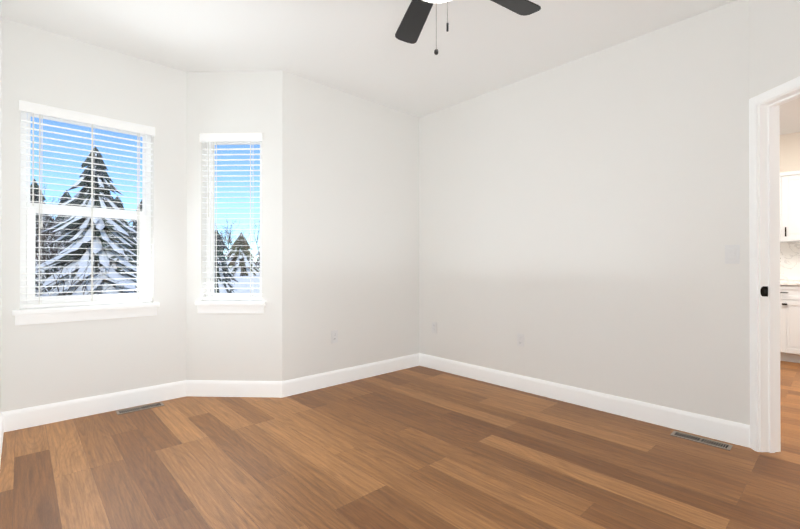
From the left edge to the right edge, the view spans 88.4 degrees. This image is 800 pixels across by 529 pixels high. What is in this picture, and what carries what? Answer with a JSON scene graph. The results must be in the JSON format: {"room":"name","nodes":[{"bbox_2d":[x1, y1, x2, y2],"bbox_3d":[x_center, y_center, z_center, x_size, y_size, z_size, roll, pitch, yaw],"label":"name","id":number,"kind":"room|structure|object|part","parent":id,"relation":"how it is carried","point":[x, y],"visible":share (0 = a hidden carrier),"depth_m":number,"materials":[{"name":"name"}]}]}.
{"room":"empty bedroom","nodes":[
{"label":"empty bedroom","id":0,"kind":"room"},
{"bbox_2d":[0,0,1,414],"bbox_3d":[-1.176,-0.269,1.051,0.120,2.740,4.720,0,0,-43],"label":"wall","id":1,"kind":"structure","parent":0,"point":[0,175],"depth_m":2.62,"materials":[{"name":"paint"}]},
{"bbox_2d":[0,411,7,463],"bbox_3d":[-1.116,1.035,1.081,0.014,0.132,4.450,0,0,-43],"label":"baseboard","id":2,"kind":"structure","parent":1,"relation":"attached to","point":[4,415],"depth_m":2.65,"materials":[{"name":"white paint"}]},
{"bbox_2d":[1,18,186,411],"bbox_3d":[-2.269,-0.262,3.152,1.125,2.740,0.150,0,0,-43],"label":"wall","id":3,"kind":"structure","parent":0,"point":[47,363],"depth_m":3.06,"materials":[{"name":"paint"}]},
{"bbox_2d":[15,307,156,324],"bbox_3d":[-2.269,0.374,3.035,0.834,0.068,0.018,0,0,-43],"label":"trim","id":4,"kind":"structure","parent":3,"relation":"attached to","point":[71,316],"depth_m":2.99,"materials":[{"name":"white paint"}]},
{"bbox_2d":[12,302,159,314],"bbox_3d":[-2.295,0.324,3.062,0.866,0.032,0.120,0,0,-43],"label":"sill","id":5,"kind":"structure","parent":3,"relation":"attached to","point":[76,308],"depth_m":2.99,"materials":[{"name":"white paint"}]},
{"bbox_2d":[20,111,152,308],"bbox_3d":[-2.329,-0.397,3.102,0.790,1.410,0.136,0,0,-43],"label":"window blind","id":6,"kind":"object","parent":3,"relation":"in","point":[29,212],"depth_m":3.04,"materials":[{"name":"white plastic"}]},
{"bbox_2d":[19,100,154,307],"bbox_3d":[-2.291,-0.405,3.061,0.806,1.402,0.074,0,0,-43],"label":"blind valance","id":7,"kind":"object","parent":6,"relation":"attached to","point":[50,111],"visible":0.96,"depth_m":3.00,"materials":[{"name":"white plastic"}]},
{"bbox_2d":[32,113,42,303],"bbox_3d":[-2.518,-0.394,2.856,0.056,1.338,0.072,0,0,-43],"label":"blind cord","id":8,"kind":"object","parent":7,"relation":"hanging from","point":[41,148],"depth_m":2.85,"materials":[{"name":"white plastic"}]},
{"bbox_2d":[91,124,92,301],"bbox_3d":[-2.296,-0.388,3.074,0.016,1.328,0.054,0,0,-43],"label":"blind cord","id":9,"kind":"object","parent":7,"relation":"hanging from","point":[92,124],"depth_m":3.05,"materials":[{"name":"white plastic"}]},
{"bbox_2d":[137,133,139,299],"bbox_3d":[-2.079,-0.387,3.274,0.016,1.328,0.054,0,0,-43],"label":"blind cord","id":10,"kind":"object","parent":7,"relation":"hanging from","point":[138,160],"depth_m":3.25,"materials":[{"name":"white plastic"}]},
{"bbox_2d":[186,70,282,380],"bbox_3d":[-1.424,-0.260,3.538,0.882,2.740,0.150,0,0,2],"label":"wall","id":11,"kind":"structure","parent":0,"point":[233,346],"depth_m":3.46,"materials":[{"name":"paint"}]},
{"bbox_2d":[195,133,265,312],"bbox_3d":[-1.419,-0.347,3.520,0.596,1.514,0.178,0,0,2],"label":"window","id":12,"kind":"structure","parent":11,"relation":"in","point":[214,302],"depth_m":3.48,"materials":[{"name":"white plastic"}]},
{"bbox_3d":[-1.420,0.325,3.489,0.596,0.032,0.120,0,0,2],"label":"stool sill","id":13,"kind":"part","parent":12,"relation":"part of","materials":[{"name":"white paint"}]},
{"bbox_3d":[-1.421,0.376,3.452,0.564,0.068,0.018,0,0,2],"label":"apron trim","id":14,"kind":"part","parent":12,"relation":"part of","materials":[{"name":"white paint"}]},
{"bbox_3d":[-1.416,-0.395,3.580,0.520,1.410,0.058,0,0,2],"label":"frame","id":15,"kind":"part","parent":12,"relation":"part of","materials":[{"name":"white plastic"}]},
{"label":"glass","id":16,"kind":"part","parent":12,"relation":"part of","materials":[{"name":"clear glass"}]},
{"bbox_2d":[282,71,418,380],"bbox_3d":[-0.392,-0.258,4.097,1.755,2.740,0.150,0,0,-43],"label":"wall","id":17,"kind":"structure","parent":0,"point":[350,218],"depth_m":3.89,"materials":[{"name":"paint"}]},
{"bbox_2d":[8,353,419,431],"bbox_3d":[-1.207,1.044,3.622,3.270,0.132,0.594,0,0,-43],"label":"baseboard","id":18,"kind":"structure","parent":17,"relation":"attached to","point":[23,418],"depth_m":3.43,"materials":[{"name":"white paint"}]},
{"bbox_2d":[331,330,337,342],"bbox_3d":[-0.603,0.666,3.792,0.070,0.114,0.007,0,0,-43],"label":"outlet","id":19,"kind":"object","parent":17,"relation":"attached to","point":[334,336],"visible":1,"depth_m":3.79,"materials":[{"name":"white plastic"}]},
{"bbox_2d":[0,361,799,528],"bbox_3d":[2.319,1.156,2.554,7.600,0.100,7.350,0,0,-43],"label":"floor","id":20,"kind":"structure","parent":0,"point":[418,447],"depth_m":2.25,"materials":[{"name":"brown wood"}]},
{"bbox_2d":[116,402,163,414],"bbox_3d":[-1.998,1.107,3.166,0.306,0.004,0.100,0,0,-43],"label":"floor vent","id":21,"kind":"object","parent":20,"relation":"in","point":[138,408],"visible":1,"depth_m":3.16,"materials":[{"name":"silver metal"}]},
{"bbox_2d":[670,431,732,450],"bbox_3d":[1.890,1.104,2.586,0.100,0.004,0.306,0,0,-43],"label":"floor vent","id":22,"kind":"object","parent":20,"relation":"in","point":[717,444],"visible":1,"depth_m":2.58,"materials":[{"name":"silver metal"}]},
{"bbox_2d":[780,286,799,362],"bbox_3d":[4.566,0.675,4.910,0.618,0.880,0.956,0,0,-43],"label":"base cabinet","id":23,"kind":"object","parent":20,"relation":"on","point":[789,295],"depth_m":4.64,"materials":[{"name":"white paint"}]},
{"bbox_2d":[780,282,799,285],"bbox_3d":[4.845,0.214,4.597,0.637,0.037,5.040,0,0,-43],"label":"countertop","id":24,"kind":"structure","parent":23,"relation":"on","point":[781,283],"depth_m":4.63,"materials":[{"name":"white stone"}]},
{"bbox_2d":[1,0,799,134],"bbox_3d":[2.319,-1.694,2.564,7.600,0.120,7.350,0,0,-43],"label":"ceiling","id":25,"kind":"structure","parent":0,"point":[358,48],"depth_m":2.94,"materials":[{"name":"paint"}]},
{"bbox_2d":[395,0,540,54],"bbox_3d":[0.212,-1.278,1.859,1.220,0.717,1.207,0,0,-43],"label":"ceiling fan","id":26,"kind":"object","parent":25,"relation":"hanging from","point":[411,25],"visible":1,"depth_m":2.19,"materials":[{"name":"black"}]},
{"bbox_3d":[0.177,-1.261,1.868,0.250,0.040,0.250,0,0,-43],"label":"lamp shade","id":27,"kind":"part","parent":26,"relation":"part of","materials":[{"name":"white glass"}]},
{"bbox_2d":[419,0,749,424],"bbox_3d":[1.222,-0.260,3.555,0.120,2.740,2.837,0,0,-43],"label":"wall","id":28,"kind":"structure","parent":0,"point":[583,221],"depth_m":3.10,"materials":[{"name":"paint"}]},
{"bbox_2d":[432,322,436,332],"bbox_3d":[0.365,0.671,4.385,0.007,0.114,0.070,0,0,-43],"label":"outlet","id":29,"kind":"object","parent":28,"relation":"attached to","point":[434,327],"visible":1,"depth_m":4.38,"materials":[{"name":"white plastic"}]},
{"bbox_2d":[517,333,523,346],"bbox_3d":[1.065,0.668,3.628,0.007,0.114,0.070,0,0,-43],"label":"outlet","id":30,"kind":"object","parent":28,"relation":"attached to","point":[520,340],"visible":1,"depth_m":3.63,"materials":[{"name":"white plastic"}]},
{"bbox_2d":[420,353,749,447],"bbox_3d":[1.164,1.044,3.514,0.015,0.132,2.812,0,0,-43],"label":"baseboard","id":31,"kind":"structure","parent":28,"relation":"attached to","point":[736,433],"depth_m":3.08,"materials":[{"name":"white paint"}]},
{"bbox_2d":[725,245,739,263],"bbox_3d":[2.061,-0.064,2.550,0.010,0.118,0.072,0,0,-43],"label":"rocker light switch","id":32,"kind":"object","parent":28,"relation":"attached to","point":[732,254],"visible":1,"depth_m":2.55,"materials":[{"name":"white plastic"}]},
{"bbox_2d":[749,0,799,244],"bbox_3d":[2.213,-0.267,1.754,0.116,2.740,1.488,0,0,-3],"label":"wall","id":33,"kind":"structure","parent":0,"point":[774,43],"depth_m":2.35,"materials":[{"name":"paint"}]},
{"bbox_2d":[749,77,799,452],"bbox_3d":[2.201,0.051,2.016,0.150,2.107,0.944,0,0,-3],"label":"door frame","id":34,"kind":"structure","parent":33,"relation":"attached to","point":[769,262],"depth_m":2.43,"materials":[{"name":"white paint"}]},
{"bbox_2d":[760,286,767,296],"bbox_3d":[2.146,0.159,2.423,0.046,0.060,0.003,0,0,-3],"label":"strike plate","id":35,"kind":"object","parent":34,"relation":"attached to","point":[764,291],"visible":1,"depth_m":2.42,"materials":[{"name":"black metal"}]},
{"bbox_2d":[780,132,799,242],"bbox_3d":[5.266,-0.256,4.703,0.120,2.740,6.500,0,0,-43],"label":"wall","id":36,"kind":"structure","parent":0,"point":[789,151],"depth_m":5.09,"materials":[{"name":"white paint"}]},
{"bbox_2d":[780,255,783,263],"bbox_3d":[4.756,-0.058,5.141,0.007,0.114,0.070,0,0,-43],"label":"outlet","id":37,"kind":"object","parent":36,"relation":"attached to","point":[781,256],"depth_m":5.13,"materials":[{"name":"white plastic"}]},
{"bbox_2d":[780,170,799,241],"bbox_3d":[4.669,-0.685,5.009,0.339,0.820,0.956,0,0,-43],"label":"upper cabinet","id":38,"kind":"object","parent":36,"relation":"attached to","point":[789,181],"depth_m":4.85,"materials":[{"name":"white paint"}]},
{"bbox_2d":[780,242,799,281],"bbox_3d":[5.074,-0.039,4.810,0.012,0.471,5.040,0,0,-43],"label":"backsplash","id":39,"kind":"structure","parent":36,"relation":"attached to","point":[789,251],"depth_m":5.08,"materials":[{"name":"beige tile"}]},
{"label":"outside","id":40,"kind":"structure","parent":0,"visible":0},
{"bbox_3d":[-28.253,4.383,37.980,130.000,0.300,85.700,0,0,-43],"label":"snow","id":41,"kind":"object","parent":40,"visible":0},
{"bbox_2d":[26,146,261,308],"bbox_3d":[-14.489,-0.319,21.040,35.203,10.017,31.400,0,0,-43],"label":"trees","id":42,"kind":"object","parent":41,"relation":"on","point":[127,237],"depth_m":9.87,"materials":[{"name":"bark"},{"name":"conifer foliage"},{"name":"snow"}]}
]}

